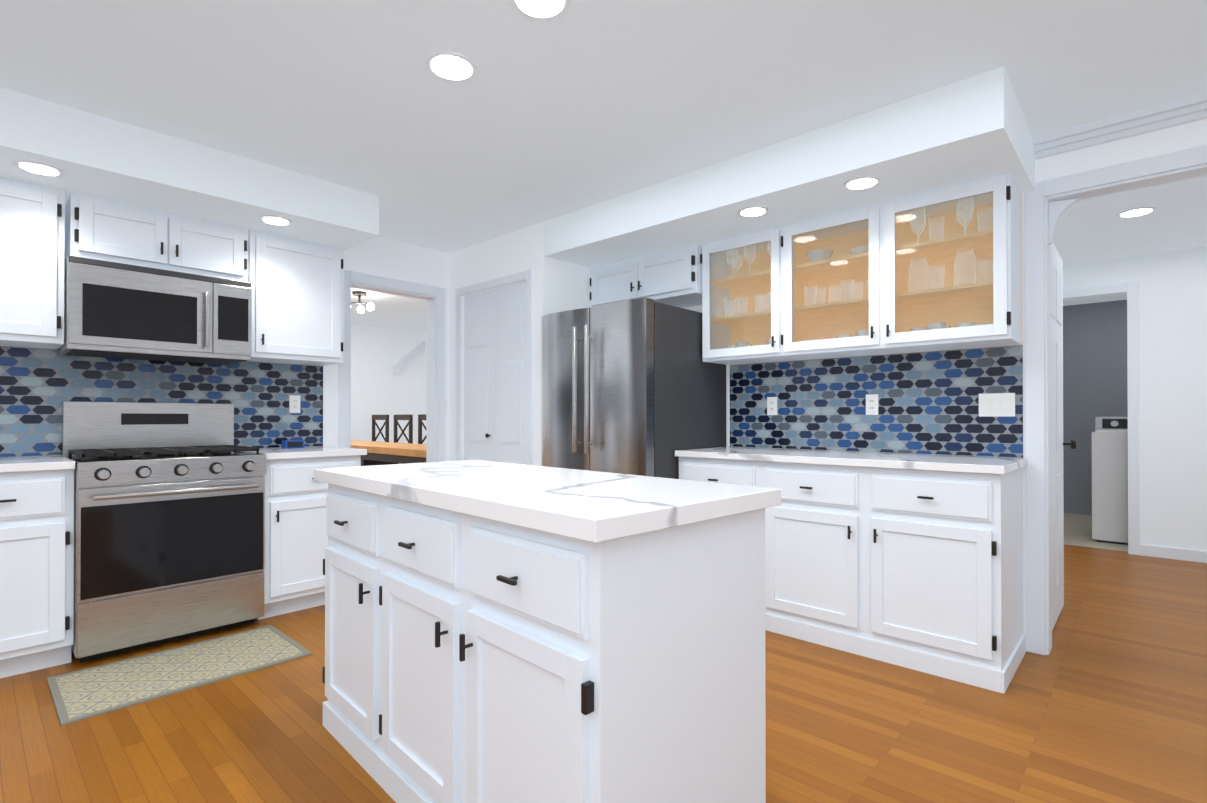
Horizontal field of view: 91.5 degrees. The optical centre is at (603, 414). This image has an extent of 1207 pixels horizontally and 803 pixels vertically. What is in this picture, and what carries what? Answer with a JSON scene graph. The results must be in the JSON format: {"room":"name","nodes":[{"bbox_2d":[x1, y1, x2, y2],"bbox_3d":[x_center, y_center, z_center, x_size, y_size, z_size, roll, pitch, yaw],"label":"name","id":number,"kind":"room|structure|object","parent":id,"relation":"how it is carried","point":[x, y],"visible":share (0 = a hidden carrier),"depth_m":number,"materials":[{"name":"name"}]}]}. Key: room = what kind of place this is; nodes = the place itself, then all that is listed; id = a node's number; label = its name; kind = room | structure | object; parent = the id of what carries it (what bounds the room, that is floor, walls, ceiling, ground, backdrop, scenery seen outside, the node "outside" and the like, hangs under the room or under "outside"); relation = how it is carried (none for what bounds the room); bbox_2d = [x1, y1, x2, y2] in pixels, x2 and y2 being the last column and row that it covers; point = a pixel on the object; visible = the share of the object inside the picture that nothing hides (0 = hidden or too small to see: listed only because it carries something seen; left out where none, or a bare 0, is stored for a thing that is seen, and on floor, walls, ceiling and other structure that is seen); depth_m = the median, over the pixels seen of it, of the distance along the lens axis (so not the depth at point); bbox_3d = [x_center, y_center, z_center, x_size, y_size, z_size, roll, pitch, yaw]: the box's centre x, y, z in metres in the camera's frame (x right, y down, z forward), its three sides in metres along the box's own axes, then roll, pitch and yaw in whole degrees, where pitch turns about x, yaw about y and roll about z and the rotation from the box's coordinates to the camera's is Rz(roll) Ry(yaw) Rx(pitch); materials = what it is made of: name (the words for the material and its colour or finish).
{"room":"kitchen","nodes":[
{"label":"kitchen","id":0,"kind":"room"},
{"bbox_2d":[21,237,449,460],"bbox_3d":[-2.951,-0.083,2.917,0.120,2.420,6.600,0,0,43],"label":"wall","id":1,"kind":"structure","parent":0,"point":[382,257],"depth_m":4.34,"materials":[{"name":"paint"}]},
{"bbox_2d":[0,177,71,348],"bbox_3d":[-2.949,-0.697,2.576,0.345,0.726,0.847,0,0,43],"label":"upper cabinet","id":2,"kind":"object","parent":1,"relation":"attached to","point":[33,218],"depth_m":2.70,"materials":[{"name":"paint"}]},
{"bbox_2d":[68,193,183,271],"bbox_3d":[-2.500,-0.906,3.062,0.345,0.304,0.433,0,0,43],"label":"upper cabinet","id":3,"kind":"object","parent":1,"relation":"attached to","point":[98,228],"depth_m":2.94,"materials":[{"name":"paint"}]},
{"bbox_2d":[59,255,251,364],"bbox_3d":[-2.358,-0.523,3.136,0.451,0.441,0.766,0,0,43],"label":"microwave","id":4,"kind":"object","parent":3,"relation":"attached to","point":[119,310],"visible":1,"depth_m":2.98,"materials":[{"name":"silver metal"}]},
{"bbox_2d":[0,346,322,456],"bbox_3d":[-2.772,-0.073,3.017,0.008,0.559,2.590,0,0,43],"label":"backsplash","id":5,"kind":"structure","parent":1,"relation":"attached to","point":[38,386],"depth_m":3.27,"materials":[{"name":"tile"}]},
{"bbox_2d":[289,395,299,412],"bbox_3d":[-2.008,-0.069,3.830,0.010,0.114,0.066,0,0,43],"label":"electrical outlet","id":6,"kind":"object","parent":5,"relation":"attached to","point":[294,403],"visible":1,"depth_m":3.82,"materials":[{"name":"white plastic"}]},
{"bbox_2d":[184,216,251,284],"bbox_3d":[-2.282,-0.905,3.298,0.345,0.304,0.433,0,0,43],"label":"upper cabinet","id":7,"kind":"object","parent":1,"relation":"attached to","point":[212,249],"depth_m":3.23,"materials":[{"name":"paint"}]},
{"bbox_2d":[249,230,343,365],"bbox_3d":[-1.949,-0.692,3.658,0.345,0.726,0.537,0,0,43],"label":"upper cabinet","id":8,"kind":"object","parent":1,"relation":"attached to","point":[297,286],"depth_m":3.54,"materials":[{"name":"paint"}]},
{"bbox_2d":[338,270,444,461],"bbox_3d":[-1.581,0.066,4.388,0.136,2.135,0.830,0,0,43],"label":"door frame","id":9,"kind":"structure","parent":1,"relation":"attached to","point":[435,329],"depth_m":4.59,"materials":[{"name":"paint"}]},
{"bbox_2d":[445,399,446,413],"bbox_3d":[-1.267,-0.065,4.643,0.012,0.114,0.066,0,0,43],"label":"light switch","id":10,"kind":"object","parent":1,"relation":"attached to","point":[445,406],"visible":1,"depth_m":4.66,"materials":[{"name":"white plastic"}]},
{"bbox_2d":[351,324,422,463],"bbox_3d":[-4.930,-0.065,6.788,0.120,2.420,9.600,0,0,43],"label":"wall","id":11,"kind":"structure","parent":0,"point":[378,387],"depth_m":8.57,"materials":[{"name":"paint"}]},
{"bbox_2d":[392,341,424,373],"bbox_3d":[-2.915,-0.855,8.796,0.100,0.520,0.480,0,0,43],"label":"wall","id":12,"kind":"structure","parent":0,"point":[407,358],"depth_m":8.75,"materials":[{"name":"paint"}]},
{"bbox_2d":[423,332,425,443],"bbox_3d":[-1.287,-0.060,7.725,3.960,2.420,0.120,0,0,43],"label":"wall","id":13,"kind":"structure","parent":0,"point":[424,333],"depth_m":8.98,"materials":[{"name":"paint"}]},
{"bbox_2d":[449,222,556,465],"bbox_3d":[-0.781,-0.076,4.343,1.127,2.420,0.100,0,0,43],"label":"wall","id":14,"kind":"structure","parent":0,"point":[521,250],"depth_m":4.17,"materials":[{"name":"paint"}]},
{"bbox_2d":[456,269,532,464],"bbox_3d":[-0.817,0.074,4.298,0.911,2.120,0.016,0,0,43],"label":"door frame","id":15,"kind":"structure","parent":14,"relation":"attached to","point":[527,275],"depth_m":4.09,"materials":[{"name":"paint"}]},
{"bbox_2d":[464,282,525,464],"bbox_3d":[-0.801,0.101,4.315,0.783,2.042,0.068,0,0,43],"label":"pantry door","id":16,"kind":"structure","parent":14,"relation":"in","point":[495,375],"depth_m":4.31,"materials":[{"name":"paint"}]},
{"bbox_2d":[557,260,590,311],"bbox_3d":[-0.237,-0.077,4.181,0.107,2.420,0.360,0,0,43],"label":"wall","id":17,"kind":"structure","parent":0,"point":[559,286],"depth_m":4.13,"materials":[{"name":"paint"}]},
{"bbox_2d":[0,513,1206,802],"bbox_3d":[-0.193,1.182,4.040,10.800,0.100,12.000,0,0,43],"label":"floor","id":18,"kind":"structure","parent":0,"point":[1104,700],"depth_m":2.12,"materials":[{"name":"brown wood"}]},
{"bbox_2d":[0,471,73,678],"bbox_3d":[-2.710,0.683,2.651,0.585,0.885,0.433,0,0,43],"label":"base cabinet","id":19,"kind":"object","parent":18,"relation":"on","point":[36,562],"depth_m":2.53,"materials":[{"name":"paint"}]},
{"bbox_2d":[0,455,74,474],"bbox_3d":[-2.988,0.221,2.329,0.593,0.034,1.288,0,0,43],"label":"countertop","id":20,"kind":"structure","parent":19,"relation":"on","point":[31,463],"depth_m":2.56,"materials":[{"name":"white stone"}]},
{"bbox_2d":[62,401,265,661],"bbox_3d":[-2.266,0.530,3.058,0.666,1.195,0.756,0,0,43],"label":"range","id":21,"kind":"object","parent":18,"relation":"on","point":[169,522],"visible":1,"depth_m":2.89,"materials":[{"name":"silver metal"}]},
{"bbox_2d":[47,625,311,725],"bbox_3d":[-1.864,1.121,2.629,0.550,0.008,0.870,0,0,43],"label":"rug","id":22,"kind":"object","parent":18,"relation":"on","point":[82,694],"visible":0.94,"depth_m":2.56,"materials":[{"name":"beige fabric"}]},
{"bbox_2d":[243,446,366,619],"bbox_3d":[-1.842,0.670,3.566,0.618,0.920,0.557,0,0,43],"label":"base cabinet","id":23,"kind":"object","parent":18,"relation":"on","point":[296,536],"visible":0.65,"depth_m":3.31,"materials":[{"name":"paint"}]},
{"bbox_2d":[282,440,303,448],"bbox_3d":[-1.955,0.186,3.705,0.073,0.050,0.110,0,0,43],"label":"speaker","id":24,"kind":"object","parent":23,"relation":"on","point":[288,444],"visible":1,"depth_m":3.67},
{"bbox_2d":[372,415,388,441],"bbox_3d":[-3.097,0.574,7.678,0.420,1.150,0.420,0,0,43],"label":"dining chair","id":25,"kind":"object","parent":18,"relation":"on","point":[385,424],"visible":0.23,"depth_m":7.78,"materials":[{"name":"brown wood"}]},
{"bbox_2d":[351,440,425,465],"bbox_3d":[-2.387,0.728,6.273,3.350,0.830,0.600,0,0,43],"label":"dining table","id":26,"kind":"object","parent":18,"relation":"on","point":[383,453],"visible":0.1,"depth_m":5.73,"materials":[{"name":"brown wood"}]},
{"bbox_2d":[394,415,412,443],"bbox_3d":[-2.656,0.573,7.271,0.420,1.150,0.420,0,0,43],"label":"dining chair","id":27,"kind":"object","parent":18,"relation":"on","point":[409,423],"visible":0.33,"depth_m":7.38,"materials":[{"name":"brown wood"}]},
{"bbox_2d":[418,414,425,443],"bbox_3d":[-2.216,0.571,6.864,0.420,1.150,0.420,0,0,43],"label":"dining chair","id":28,"kind":"object","parent":18,"relation":"on","point":[421,417],"visible":0.08,"depth_m":7.11,"materials":[{"name":"brown wood"}]},
{"bbox_2d":[322,484,765,802],"bbox_3d":[-0.298,0.679,1.818,1.477,0.885,0.728,0,0,43],"label":"kitchen island","id":29,"kind":"object","parent":18,"relation":"on","point":[499,632],"depth_m":1.36,"materials":[{"name":"paint"}]},
{"bbox_2d":[314,460,780,547],"bbox_3d":[-0.293,0.215,1.827,1.512,0.042,0.742,0,0,43],"label":"island countertop","id":30,"kind":"structure","parent":29,"relation":"on","point":[622,508],"depth_m":1.45,"materials":[{"name":"white stone"}]},
{"bbox_2d":[542,298,725,478],"bbox_3d":[0.172,0.241,3.838,0.876,1.780,0.941,0,0,43],"label":"fridge","id":31,"kind":"object","parent":18,"relation":"on","point":[634,386],"visible":0.52,"depth_m":3.48,"materials":[{"name":"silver metal"}]},
{"bbox_2d":[679,459,758,486],"bbox_3d":[0.830,0.687,3.498,0.532,0.885,0.605,0,0,43],"label":"base cabinet","id":32,"kind":"object","parent":18,"relation":"on","point":[727,471],"depth_m":3.26,"materials":[{"name":"paint"}]},
{"bbox_2d":[759,463,866,656],"bbox_3d":[1.220,0.686,3.137,0.532,0.885,0.605,0,0,43],"label":"base cabinet","id":33,"kind":"object","parent":18,"relation":"on","point":[816,539],"depth_m":2.89,"materials":[{"name":"paint"}]},
{"bbox_2d":[867,467,1025,693],"bbox_3d":[1.611,0.684,2.776,0.531,0.885,0.605,0,0,43],"label":"base cabinet","id":34,"kind":"object","parent":18,"relation":"on","point":[912,561],"depth_m":2.54,"materials":[{"name":"paint"}]},
{"bbox_2d":[675,447,1026,474],"bbox_3d":[1.216,0.225,3.122,1.613,0.034,0.613,0,0,43],"label":"countertop","id":35,"kind":"structure","parent":34,"relation":"on","point":[970,465],"depth_m":2.84,"materials":[{"name":"white stone"}]},
{"bbox_2d":[1092,417,1127,544],"bbox_3d":[4.851,0.578,5.318,0.640,1.120,0.680,0,0,43],"label":"washer","id":36,"kind":"object","parent":18,"relation":"on","point":[1109,479],"visible":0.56,"depth_m":5.21,"materials":[{"name":"white metal"}]},
{"bbox_2d":[0,0,1206,331],"bbox_3d":[-0.193,-1.338,4.052,10.800,0.100,12.000,0,0,43],"label":"ceiling","id":37,"kind":"structure","parent":0,"point":[578,104],"depth_m":2.29,"materials":[{"name":"paint"}]},
{"bbox_2d":[0,87,378,250],"bbox_3d":[-3.183,-1.182,2.021,0.757,0.229,4.660,0,0,43],"label":"soffit ceiling","id":38,"kind":"structure","parent":37,"relation":"attached to","point":[93,155],"depth_m":2.80,"materials":[{"name":"paint"}]},
{"bbox_2d":[13,160,64,176],"bbox_3d":[-2.433,-1.062,2.539,0.160,0.010,0.160,0,0,43],"label":"recessed light","id":39,"kind":"object","parent":38,"relation":"in","point":[39,168],"visible":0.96,"depth_m":2.53,"materials":[{"name":"paint"}]},
{"bbox_2d":[259,215,291,225],"bbox_3d":[-1.788,-1.059,3.209,0.160,0.010,0.160,0,0,43],"label":"recessed light","id":40,"kind":"object","parent":38,"relation":"in","point":[275,220],"visible":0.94,"depth_m":3.19,"materials":[{"name":"paint"}]},
{"bbox_2d":[351,291,373,312],"bbox_3d":[-2.568,-1.178,6.120,0.305,0.200,0.274,0,0,43],"label":"chandelier","id":41,"kind":"object","parent":37,"relation":"hanging from","point":[360,308],"visible":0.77,"depth_m":6.12,"materials":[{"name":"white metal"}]},
{"bbox_2d":[426,51,476,81],"bbox_3d":[-0.565,-1.293,2.190,0.186,0.010,0.186,0,0,43],"label":"recessed light","id":42,"kind":"object","parent":37,"relation":"in","point":[451,66],"visible":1,"depth_m":2.18,"materials":[{"name":"paint"}]},
{"bbox_2d":[511,0,569,20],"bbox_3d":[-0.198,-1.295,1.836,0.186,0.010,0.186,0,0,43],"label":"recessed light","id":43,"kind":"object","parent":37,"relation":"in","point":[543,10],"visible":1,"depth_m":1.87,"materials":[{"name":"paint"}]},
{"bbox_2d":[544,66,1034,268],"bbox_3d":[0.825,-1.175,3.360,2.567,0.229,0.827,0,0,43],"label":"soffit ceiling","id":44,"kind":"structure","parent":37,"relation":"attached to","point":[969,130],"depth_m":2.75,"materials":[{"name":"paint"}]},
{"bbox_2d":[737,206,768,216],"bbox_3d":[0.780,-1.059,3.070,0.160,0.010,0.160,0,0,43],"label":"recessed light","id":45,"kind":"object","parent":44,"relation":"in","point":[752,211],"visible":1,"depth_m":3.05,"materials":[{"name":"paint"}]},
{"bbox_2d":[843,175,880,190],"bbox_3d":[1.184,-1.061,2.696,0.160,0.010,0.160,0,0,43],"label":"recessed light","id":46,"kind":"object","parent":44,"relation":"in","point":[862,182],"visible":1,"depth_m":2.68,"materials":[{"name":"paint"}]},
{"bbox_2d":[1117,207,1155,217],"bbox_3d":[3.386,-1.286,3.740,0.186,0.010,0.186,0,0,43],"label":"recessed light","id":47,"kind":"object","parent":37,"relation":"in","point":[1135,212],"visible":0.92,"depth_m":3.73,"materials":[{"name":"paint"}]},
{"bbox_2d":[684,119,1206,631],"bbox_3d":[2.212,-0.084,2.722,5.470,2.420,0.120,0,0,43],"label":"wall","id":48,"kind":"structure","parent":0,"point":[1162,141],"depth_m":2.65,"materials":[{"name":"paint"}]},
{"bbox_2d":[590,244,701,307],"bbox_3d":[0.352,-0.903,4.063,0.913,0.301,0.433,0,0,43],"label":"upper cabinet","id":49,"kind":"object","parent":48,"relation":"attached to","point":[673,277],"visible":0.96,"depth_m":3.87,"materials":[{"name":"paint"}]},
{"bbox_2d":[700,225,811,364],"bbox_3d":[0.940,-0.693,3.577,0.593,0.726,0.350,0,0,43],"label":"upper cabinet","id":50,"kind":"object","parent":48,"relation":"attached to","point":[747,279],"depth_m":3.59,"materials":[{"name":"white wood"}]},
{"bbox_2d":[730,345,1022,457],"bbox_3d":[1.425,-0.071,3.362,1.595,0.559,0.008,0,0,43],"label":"backsplash","id":51,"kind":"structure","parent":48,"relation":"attached to","point":[928,402],"depth_m":3.24,"materials":[{"name":"tile"}]},
{"bbox_2d":[767,397,776,414],"bbox_3d":[1.057,-0.054,3.689,0.066,0.114,0.010,0,0,43],"label":"electrical outlet","id":52,"kind":"object","parent":51,"relation":"attached to","point":[771,405],"visible":1,"depth_m":3.69,"materials":[{"name":"white plastic"}]},
{"bbox_2d":[866,394,877,414],"bbox_3d":[1.498,-0.056,3.282,0.066,0.114,0.010,0,0,43],"label":"electrical outlet","id":53,"kind":"object","parent":51,"relation":"attached to","point":[871,404],"visible":1,"depth_m":3.28,"materials":[{"name":"white plastic"}]},
{"bbox_2d":[979,393,1014,416],"bbox_3d":[1.926,-0.048,2.884,0.150,0.114,0.012,0,0,43],"label":"light switch","id":54,"kind":"object","parent":51,"relation":"attached to","point":[996,404],"visible":1,"depth_m":2.88,"materials":[{"name":"white plastic"}]},
{"bbox_2d":[792,174,1022,359],"bbox_3d":[1.479,-0.695,3.078,1.125,0.726,0.350,0,0,43],"label":"upper cabinet","id":55,"kind":"object","parent":48,"relation":"attached to","point":[939,270],"depth_m":2.96,"materials":[{"name":"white wood"}]},
{"bbox_2d":[1051,242,1076,629],"bbox_3d":[2.415,0.102,3.173,0.165,2.028,0.812,0,0,43],"label":"hall door","id":56,"kind":"structure","parent":48,"relation":"in","point":[1057,443],"depth_m":3.20,"materials":[{"name":"paint"}]},
{"bbox_2d":[1024,145,1206,654],"bbox_3d":[2.484,0.012,2.460,1.165,2.225,0.136,0,0,43],"label":"door frame","id":57,"kind":"structure","parent":48,"relation":"attached to","point":[1046,213],"depth_m":2.77,"materials":[{"name":"paint"}]},
{"bbox_2d":[1034,92,1206,159],"bbox_3d":[3.049,-1.255,1.825,2.777,0.084,0.070,0,0,43],"label":"crown molding","id":58,"kind":"structure","parent":48,"relation":"attached to","point":[1161,116],"depth_m":2.54,"materials":[{"name":"paint"}]},
{"bbox_2d":[1063,300,1122,514],"bbox_3d":[5.968,-0.066,6.441,3.000,2.420,0.120,0,0,43],"label":"wall","id":59,"kind":"structure","parent":0,"point":[1094,360],"depth_m":6.75,"materials":[{"name":"paint"}]},
{"bbox_2d":[1123,300,1127,416],"bbox_3d":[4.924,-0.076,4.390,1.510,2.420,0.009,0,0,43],"label":"wall","id":60,"kind":"structure","parent":0,"point":[1125,404],"depth_m":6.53,"materials":[{"name":"paint"}]},
{"bbox_2d":[1063,247,1206,550],"bbox_3d":[4.788,-0.076,4.427,4.000,2.420,0.120,0,0,43],"label":"wall","id":61,"kind":"structure","parent":0,"point":[1173,394],"depth_m":4.63,"materials":[{"name":"paint"}]},
{"bbox_2d":[1140,544,1206,562],"bbox_3d":[5.227,1.087,3.924,2.440,0.090,0.014,0,0,43],"label":"baseboard","id":62,"kind":"structure","parent":61,"relation":"attached to","point":[1175,553],"depth_m":4.61,"materials":[{"name":"paint"}]}
]}

